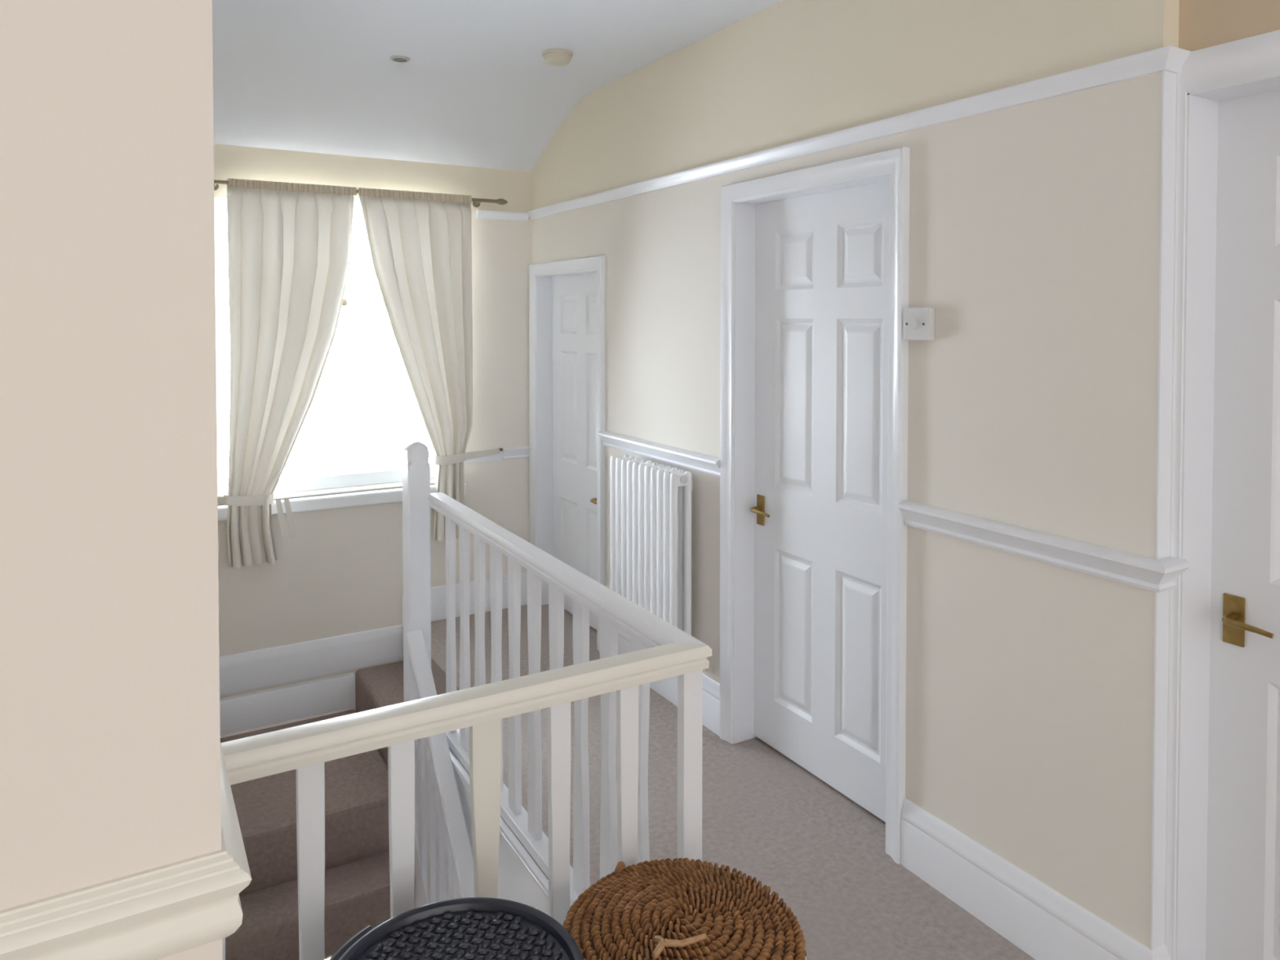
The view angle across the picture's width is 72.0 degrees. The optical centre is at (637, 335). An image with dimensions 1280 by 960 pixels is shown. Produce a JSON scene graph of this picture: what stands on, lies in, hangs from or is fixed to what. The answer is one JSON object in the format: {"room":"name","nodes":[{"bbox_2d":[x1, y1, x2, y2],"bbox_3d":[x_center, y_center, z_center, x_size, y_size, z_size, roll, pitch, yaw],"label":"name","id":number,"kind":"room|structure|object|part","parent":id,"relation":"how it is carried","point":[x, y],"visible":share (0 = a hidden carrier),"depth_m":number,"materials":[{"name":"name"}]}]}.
{"room":"stair landing","nodes":[
{"label":"stair landing","id":0,"kind":"room"},
{"bbox_2d":[0,0,222,959],"bbox_3d":[-2.072,1.558,2.077,1.677,5.520,3.727,-1,2,-30],"label":"wall","id":1,"kind":"structure","parent":0,"point":[110,725],"depth_m":0.81,"materials":[{"name":"paint"}]},
{"bbox_2d":[0,743,252,959],"bbox_3d":[-1.962,0.524,1.889,1.702,0.086,3.382,-1,2,-30],"label":"rail","id":2,"kind":"object","parent":1,"relation":"attached to","point":[156,913],"visible":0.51,"depth_m":0.82,"materials":[{"name":"white paint"}]},
{"bbox_2d":[213,143,532,737],"bbox_3d":[-1.307,0.411,4.510,2.123,3.300,0.250,-1,2,-30],"label":"wall","id":3,"kind":"structure","parent":0,"point":[342,573],"depth_m":4.40,"materials":[{"name":"beige paint"}]},
{"bbox_2d":[213,179,507,207],"bbox_3d":[-1.407,-0.684,4.223,1.640,0.044,0.101,-1,2,-30],"label":"pole","id":4,"kind":"object","parent":3,"relation":"attached to","point":[476,202],"visible":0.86,"depth_m":4.54,"materials":[{"name":"brown metal"}]},
{"bbox_2d":[217,177,356,568],"bbox_3d":[-1.628,0.165,4.058,0.662,1.743,0.129,-1,1,-27],"label":"curtain","id":5,"kind":"object","parent":4,"relation":"hanging from","point":[289,244],"visible":1,"depth_m":4.01,"materials":[{"name":"white fabric"}]},
{"bbox_2d":[358,187,500,541],"bbox_3d":[-1.016,0.157,4.424,0.747,1.743,0.127,-1,2,-33],"label":"curtain","id":6,"kind":"object","parent":4,"relation":"hanging from","point":[420,242],"visible":0.92,"depth_m":4.39,"materials":[{"name":"white fabric"}]},
{"bbox_2d":[213,200,530,520],"bbox_3d":[-1.390,0.086,4.362,1.838,1.477,0.210,-1,2,-30],"label":"window","id":7,"kind":"structure","parent":3,"relation":"in","point":[321,482],"depth_m":4.28,"materials":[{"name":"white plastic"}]},
{"bbox_3d":[-1.449,0.791,4.309,1.220,0.070,0.150,-1,2,-30],"label":"sill","id":8,"kind":"part","parent":7,"relation":"part of","materials":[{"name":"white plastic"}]},
{"bbox_2d":[219,572,527,736],"bbox_3d":[-1.369,1.555,4.336,1.811,0.519,0.034,-1,2,-30],"label":"baseboard","id":9,"kind":"structure","parent":3,"relation":"attached to","point":[243,671],"depth_m":4.21,"materials":[{"name":"white paint"}]},
{"bbox_2d":[212,0,782,172],"bbox_3d":[-0.227,-0.895,1.063,3.900,0.530,7.300,-1,2,-30],"label":"ceiling","id":10,"kind":"structure","parent":0,"point":[477,88],"depth_m":3.66,"materials":[{"name":"white paint"}]},
{"bbox_2d":[389,55,410,62],"bbox_3d":[-0.977,-1.135,3.619,0.082,0.006,0.082,-1,2,-30],"label":"recessed light","id":11,"kind":"object","parent":10,"relation":"in","point":[399,59],"visible":1,"depth_m":3.61,"materials":[{"name":"silver metal"}]},
{"bbox_2d":[542,48,573,66],"bbox_3d":[-0.324,-1.115,3.546,0.124,0.043,0.124,-1,2,-30],"label":"smoke detector","id":12,"kind":"object","parent":10,"relation":"attached to","point":[555,57],"visible":1,"depth_m":3.51,"materials":[{"name":"beige plastic"}]},
{"bbox_2d":[402,604,1035,959],"bbox_3d":[-0.200,1.663,0.976,3.800,0.240,7.020,-1,2,-30],"label":"floor","id":13,"kind":"structure","parent":0,"point":[766,817],"depth_m":2.65,"materials":[{"name":"beige carpet"}]},
{"bbox_2d":[220,661,428,959],"bbox_3d":[-0.909,2.907,2.893,1.121,2.485,2.997,-1,2,-30],"label":"staircase","id":14,"kind":"structure","parent":13,"relation":"attached to","point":[357,877],"depth_m":3.36,"materials":[{"name":"brown carpet"}]},
{"bbox_2d":[407,629,474,903],"bbox_3d":[-0.424,2.319,2.656,0.062,2.365,1.683,-1,2,-30],"label":"balustrade","id":15,"kind":"object","parent":14,"relation":"on","point":[445,851],"visible":0.72,"depth_m":3.10,"materials":[{"name":"white paint"}]},
{"bbox_2d":[328,897,584,959],"bbox_3d":[-0.271,1.235,1.278,0.404,0.598,0.391,-1,2,-30],"label":"basket","id":16,"kind":"object","parent":13,"relation":"on","point":[469,928],"visible":1,"depth_m":1.38,"materials":[{"name":"black plastic"}]},
{"bbox_3d":[-0.450,0.943,1.297,0.042,0.013,0.213,0,1,7],"label":"handle","id":17,"kind":"part","parent":16,"relation":"part of","materials":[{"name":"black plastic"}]},
{"bbox_2d":[220,441,711,959],"bbox_3d":[-0.743,1.269,2.433,0.984,1.681,1.882,-1,2,-30],"label":"balustrade","id":18,"kind":"object","parent":13,"relation":"on","point":[471,718],"visible":0.88,"depth_m":1.85,"materials":[{"name":"white paint"}]},
{"bbox_3d":[-0.853,1.246,3.408,0.086,1.681,0.086,-1,2,-30],"label":"newel post","id":19,"kind":"part","parent":18,"relation":"part of","materials":[{"name":"white paint"}]},
{"bbox_3d":[-0.285,0.680,1.633,0.984,0.050,0.062,-1,2,-30],"label":"handrail","id":20,"kind":"part","parent":18,"relation":"part of","materials":[{"name":"white paint"}]},
{"bbox_3d":[-0.372,1.527,2.638,0.020,0.045,1.730,-1,2,-30],"label":"edge moulding","id":21,"kind":"part","parent":18,"relation":"part of","materials":[{"name":"white paint"}]},
{"bbox_3d":[-0.365,1.827,2.650,0.002,0.555,1.728,-1,2,-30],"label":"apron panel","id":22,"kind":"part","parent":18,"relation":"part of","materials":[{"name":"white paint"}]},
{"bbox_3d":[-0.337,1.487,2.656,0.060,0.035,1.732,-1,2,-30],"label":"rail","id":23,"kind":"part","parent":18,"relation":"part of","materials":[{"name":"white paint"}]},
{"bbox_3d":[-0.324,0.651,2.614,0.062,0.062,1.796,-1,2,-30],"label":"handrail","id":24,"kind":"part","parent":18,"relation":"part of","materials":[{"name":"white paint"}]},
{"bbox_2d":[562,857,806,959],"bbox_3d":[0.078,1.263,1.551,0.432,0.529,0.432,-1,2,-30],"label":"wicker basket","id":25,"kind":"object","parent":13,"relation":"on","point":[680,908],"visible":0.95,"depth_m":1.56,"materials":[{"name":"brown woven wicker"}]},
{"bbox_2d":[532,0,1179,948],"bbox_3d":[0.395,0.127,3.411,0.283,2.720,3.352,-1,2,-30],"label":"wall","id":26,"kind":"structure","parent":0,"point":[1034,227],"depth_m":2.27,"materials":[{"name":"beige paint"}]},
{"bbox_2d":[528,255,605,653],"bbox_3d":[-0.316,0.543,4.455,0.149,1.840,0.825,-1,2,-30],"label":"door","id":27,"kind":"structure","parent":26,"relation":"in","point":[567,298],"depth_m":4.58,"materials":[{"name":"white wood"}]},
{"bbox_3d":[-0.211,0.799,4.280,0.040,0.021,0.076,0,1,12],"label":"lever","id":28,"kind":"part","parent":27,"relation":"part of","materials":[{"name":"gold metal"}]},
{"bbox_2d":[609,453,693,635],"bbox_3d":[0.070,0.999,3.581,0.124,0.965,0.682,-1,2,-30],"label":"radiator","id":29,"kind":"object","parent":26,"relation":"attached to","point":[651,503],"visible":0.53,"depth_m":3.48,"materials":[{"name":"white metal"}]},
{"bbox_2d":[597,431,719,476],"bbox_3d":[0.069,0.481,3.658,0.040,0.068,0.935,-1,2,-30],"label":"rail","id":30,"kind":"object","parent":26,"relation":"attached to","point":[696,461],"visible":0.94,"depth_m":3.59,"materials":[{"name":"white paint"}]},
{"bbox_2d":[617,628,719,736],"bbox_3d":[0.077,1.388,3.684,0.020,0.185,0.935,-1,2,-30],"label":"baseboard","id":31,"kind":"structure","parent":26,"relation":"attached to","point":[667,688],"depth_m":3.37,"materials":[{"name":"white paint"}]},
{"bbox_2d":[720,146,910,863],"bbox_3d":[0.586,0.479,2.907,0.149,2.038,0.876,-1,2,-30],"label":"door","id":32,"kind":"structure","parent":26,"relation":"in","point":[815,260],"depth_m":2.94,"materials":[{"name":"white wood"}]},
{"bbox_3d":[0.445,0.628,3.157,0.054,0.021,0.110,-1,2,-30],"label":"lever","id":33,"kind":"part","parent":32,"relation":"part of","materials":[{"name":"gold metal"}]},
{"bbox_3d":[0.447,0.634,3.211,0.006,0.110,0.042,-1,2,-30],"label":"plate","id":34,"kind":"part","parent":32,"relation":"part of","materials":[{"name":"gold metal"}]},
{"bbox_2d":[527,45,1190,219],"bbox_3d":[0.293,-0.618,3.317,0.088,0.044,3.381,-1,2,-30],"label":"rail","id":35,"kind":"object","parent":26,"relation":"attached to","point":[1171,59],"visible":1,"depth_m":2.40,"materials":[{"name":"white paint"}]},
{"bbox_2d":[902,307,934,340],"bbox_3d":[0.775,-0.033,2.438,0.037,0.090,0.090,-1,2,-30],"label":"light switch","id":36,"kind":"object","parent":26,"relation":"attached to","point":[918,323],"visible":1,"depth_m":2.42,"materials":[{"name":"white plastic"}]},
{"bbox_2d":[900,798,1170,959],"bbox_3d":[0.964,1.422,2.223,0.078,0.185,0.716,-1,2,-30],"label":"baseboard","id":37,"kind":"structure","parent":26,"relation":"attached to","point":[1045,924],"depth_m":2.21,"materials":[{"name":"white paint"}]},
{"bbox_2d":[897,500,1190,592],"bbox_3d":[0.960,0.508,2.189,0.098,0.068,0.736,-1,2,-30],"label":"rail","id":38,"kind":"object","parent":26,"relation":"attached to","point":[1158,575],"visible":1,"depth_m":2.09,"materials":[{"name":"white paint"}]},
{"bbox_2d":[1150,71,1176,951],"bbox_3d":[1.142,0.476,1.912,0.061,2.090,0.004,-1,2,-30],"label":"trim","id":39,"kind":"structure","parent":26,"relation":"attached to","point":[1167,148],"depth_m":1.90,"materials":[{"name":"white paint"}]},
{"bbox_2d":[1178,0,1279,51],"bbox_3d":[2.232,0.195,0.420,0.325,2.720,3.668,-1,2,-30],"label":"wall","id":40,"kind":"structure","parent":0,"point":[1202,24],"depth_m":1.83,"materials":[{"name":"beige paint"}]},
{"bbox_2d":[1164,29,1279,959],"bbox_3d":[1.447,0.466,1.585,0.164,2.125,0.871,-1,2,-30],"label":"door","id":41,"kind":"structure","parent":40,"relation":"in","point":[1222,870],"depth_m":1.91,"materials":[{"name":"white wood"}]},
{"bbox_3d":[1.298,0.619,1.921,0.006,0.108,0.044,-1,2,-30],"label":"plate","id":42,"kind":"part","parent":41,"relation":"part of","materials":[{"name":"gold metal"}]},
{"bbox_3d":[1.295,0.613,1.869,0.054,0.021,0.106,-1,2,-30],"label":"lever","id":43,"kind":"part","parent":41,"relation":"part of","materials":[{"name":"gold metal"}]}
]}

